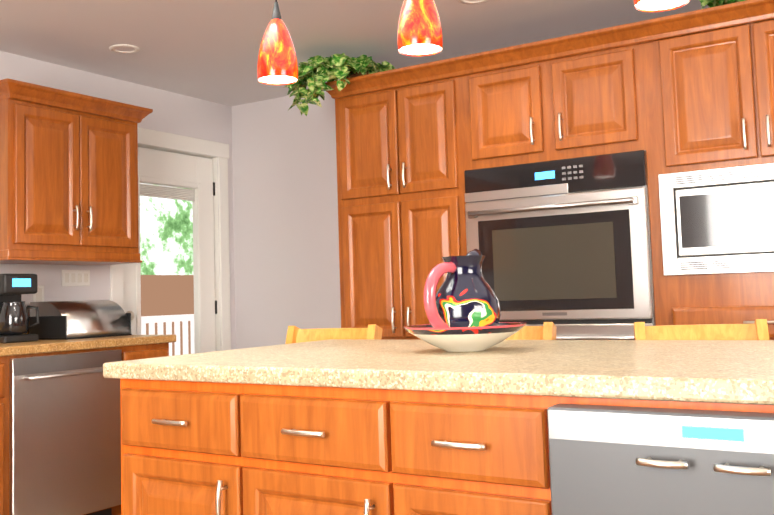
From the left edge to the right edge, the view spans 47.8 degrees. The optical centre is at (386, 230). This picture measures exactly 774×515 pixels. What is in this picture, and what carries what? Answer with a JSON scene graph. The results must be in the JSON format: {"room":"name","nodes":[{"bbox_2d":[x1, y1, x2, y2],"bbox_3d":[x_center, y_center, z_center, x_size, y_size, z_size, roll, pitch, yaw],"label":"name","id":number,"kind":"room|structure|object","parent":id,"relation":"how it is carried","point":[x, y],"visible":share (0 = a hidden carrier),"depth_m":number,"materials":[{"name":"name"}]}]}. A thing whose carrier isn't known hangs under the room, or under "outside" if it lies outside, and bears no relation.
{"room":"kitchen","nodes":[
{"label":"kitchen","id":0,"kind":"room"},
{"bbox_2d":[0,51,340,350],"bbox_3d":[0.494,-0.044,1.356,7.890,2.440,6.200,-5,-5,32],"label":"wall","id":1,"kind":"structure","parent":0,"point":[283,224],"depth_m":5.75,"materials":[{"name":"white paint"}]},
{"bbox_2d":[33,285,43,301],"bbox_3d":[-1.870,0.352,4.690,0.008,0.115,0.070,-5,-5,32],"label":"outlet","id":2,"kind":"object","parent":1,"relation":"attached to","point":[39,296],"depth_m":4.69,"materials":[{"name":"white plastic"}]},
{"bbox_2d":[0,78,143,257],"bbox_3d":[-1.744,-0.286,4.645,0.348,0.813,0.810,-5,-5,32],"label":"upper cabinet","id":3,"kind":"object","parent":1,"relation":"attached to","point":[68,178],"depth_m":4.48,"materials":[{"name":"brown wood"}]},
{"bbox_2d":[61,270,89,285],"bbox_3d":[-1.744,0.267,4.900,0.008,0.090,0.190,-5,-5,32],"label":"outlet","id":4,"kind":"object","parent":1,"relation":"attached to","point":[75,277],"depth_m":4.89,"materials":[{"name":"white plastic"}]},
{"bbox_2d":[110,127,230,352],"bbox_3d":[-1.388,0.467,5.540,0.178,2.165,1.024,-5,-5,32],"label":"door frame","id":5,"kind":"structure","parent":1,"relation":"attached to","point":[193,175],"depth_m":5.76,"materials":[{"name":"painted wood"},{"name":"glass"},{"name":"brushed nickel"}]},
{"bbox_2d":[283,53,342,115],"bbox_3d":[-0.360,-0.809,4.834,0.269,0.256,0.336,-5,-5,32],"label":"plant","id":6,"kind":"object","parent":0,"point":[318,71],"depth_m":4.70,"materials":[{"name":"green plant"}]},
{"bbox_2d":[0,0,709,106],"bbox_3d":[0.504,-1.615,1.436,7.750,0.717,6.200,-5,-5,32],"label":"ceiling","id":7,"kind":"structure","parent":0,"point":[207,50],"depth_m":4.43,"materials":[{"name":"grey paint"}]},
{"bbox_2d":[257,0,297,84],"bbox_3d":[-0.370,-0.808,2.906,0.135,0.628,0.135,-5,-5,32],"label":"pendant light","id":8,"kind":"object","parent":7,"relation":"hanging from","point":[277,63],"visible":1,"depth_m":2.85,"materials":[{"name":"orange glass"}]},
{"bbox_2d":[397,0,442,55],"bbox_3d":[0.088,-0.845,2.603,0.135,0.628,0.135,-5,-5,32],"label":"pendant light","id":9,"kind":"object","parent":7,"relation":"hanging from","point":[419,32],"visible":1,"depth_m":2.54,"materials":[{"name":"orange glass"}]},
{"bbox_2d":[634,0,689,11],"bbox_3d":[0.666,-0.883,2.171,0.135,0.653,0.135,-5,-5,32],"label":"pendant light","id":10,"kind":"object","parent":7,"relation":"hanging from","point":[653,5],"visible":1,"depth_m":2.17,"materials":[{"name":"orange glass"}]},
{"label":"floor","id":11,"kind":"structure","parent":0,"visible":0},
{"bbox_2d":[0,354,15,514],"bbox_3d":[-2.162,0.988,3.567,0.627,0.881,0.953,-5,-5,32],"label":"base cabinet","id":12,"kind":"object","parent":11,"relation":"on","point":[7,361],"depth_m":3.82,"materials":[{"name":"brown wood"}]},
{"bbox_2d":[16,342,127,514],"bbox_3d":[-1.736,1.024,4.233,0.627,0.881,0.630,-5,-5,32],"label":"dishwasher","id":13,"kind":"object","parent":11,"relation":"on","point":[68,415],"depth_m":4.06,"materials":[{"name":"silver metal"}]},
{"bbox_2d":[0,335,175,353],"bbox_3d":[-2.502,0.500,3.087,0.631,0.040,4.145,-5,-5,32],"label":"countertop","id":14,"kind":"structure","parent":13,"relation":"on","point":[5,348],"depth_m":4.22,"materials":[{"name":"beige stone"}]},
{"bbox_2d":[0,274,38,342],"bbox_3d":[-1.865,0.385,4.336,0.212,0.335,0.212,-5,-5,32],"label":"coffee maker","id":15,"kind":"object","parent":14,"relation":"on","point":[15,326],"visible":1,"depth_m":4.26,"materials":[{"name":"black plastic"}]},
{"bbox_2d":[29,300,131,339],"bbox_3d":[-1.636,0.473,4.677,0.306,0.196,0.422,-5,-5,32],"label":"bread box","id":16,"kind":"object","parent":14,"relation":"on","point":[62,320],"visible":0.92,"depth_m":4.56,"materials":[{"name":"silver metal"}]},
{"bbox_2d":[128,338,175,359],"bbox_3d":[-1.478,1.047,4.638,0.627,0.881,0.332,-5,-5,32],"label":"base cabinet","id":17,"kind":"object","parent":11,"relation":"on","point":[136,350],"depth_m":4.51,"materials":[{"name":"brown wood"}]},
{"bbox_2d":[285,324,382,343],"bbox_3d":[-0.297,0.860,3.284,0.473,0.985,0.586,-5,-5,32],"label":"chair","id":18,"kind":"object","parent":11,"relation":"on","point":[295,334],"visible":0.06,"depth_m":3.56,"materials":[{"name":"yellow wood"}]},
{"bbox_2d":[335,54,390,339],"bbox_3d":[0.057,0.268,4.876,0.410,2.372,0.708,-5,-5,32],"label":"tall cabinet","id":19,"kind":"object","parent":11,"relation":"on","point":[364,230],"depth_m":4.68,"materials":[{"name":"brown wood"}]},
{"bbox_2d":[383,59,454,339],"bbox_3d":[0.385,0.295,4.665,0.365,2.265,0.708,-5,-5,32],"label":"tall cabinet","id":20,"kind":"object","parent":11,"relation":"on","point":[418,150],"depth_m":4.51,"materials":[{"name":"brown wood"}]},
{"bbox_2d":[103,375,773,514],"bbox_3d":[0.204,0.799,2.097,1.920,0.888,0.806,-5,-5,32],"label":"kitchen island","id":21,"kind":"object","parent":11,"relation":"on","point":[504,427],"depth_m":1.82,"materials":[{"name":"brown wood"}]},
{"bbox_2d":[103,339,773,398],"bbox_3d":[0.313,0.347,2.345,2.004,0.042,1.166,-5,-5,32],"label":"island countertop","id":22,"kind":"structure","parent":21,"relation":"on","point":[656,367],"depth_m":2.03,"materials":[{"name":"beige stone"}]},
{"bbox_2d":[403,249,526,351],"bbox_3d":[0.214,0.192,2.442,0.344,0.287,0.344,-5,-5,32],"label":"pitcher","id":23,"kind":"object","parent":22,"relation":"on","point":[462,309],"visible":1,"depth_m":2.37,"materials":[{"name":"multicoloured ceramic"}]},
{"bbox_2d":[505,322,556,339],"bbox_3d":[0.334,0.814,2.934,0.487,0.985,0.597,-5,-5,32],"label":"chair","id":24,"kind":"object","parent":11,"relation":"on","point":[546,331],"visible":0.08,"depth_m":3.13,"materials":[{"name":"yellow wood"}]},
{"bbox_2d":[447,22,650,339],"bbox_3d":[0.938,0.252,4.314,0.947,2.265,0.708,-5,-5,32],"label":"tall cabinet","id":25,"kind":"object","parent":11,"relation":"on","point":[613,183],"depth_m":4.08,"materials":[{"name":"brown wood"}]},
{"bbox_2d":[634,319,769,339],"bbox_3d":[0.970,0.765,2.547,0.568,0.985,0.647,-5,-5,32],"label":"chair","id":26,"kind":"object","parent":11,"relation":"on","point":[757,329],"visible":0.12,"depth_m":2.82,"materials":[{"name":"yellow wood"}]},
{"bbox_2d":[635,0,773,339],"bbox_3d":[1.679,0.193,3.844,0.812,2.265,0.708,-5,-5,32],"label":"tall cabinet","id":27,"kind":"object","parent":11,"relation":"on","point":[706,76],"depth_m":3.73,"materials":[{"name":"brown wood"}]},
{"label":"outside","id":28,"kind":"structure","parent":0,"visible":0},
{"bbox_2d":[140,183,194,355],"bbox_3d":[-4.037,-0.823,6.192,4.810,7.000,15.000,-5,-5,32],"label":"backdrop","id":29,"kind":"structure","parent":28,"point":[166,258],"depth_m":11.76,"materials":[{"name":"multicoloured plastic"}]}
]}

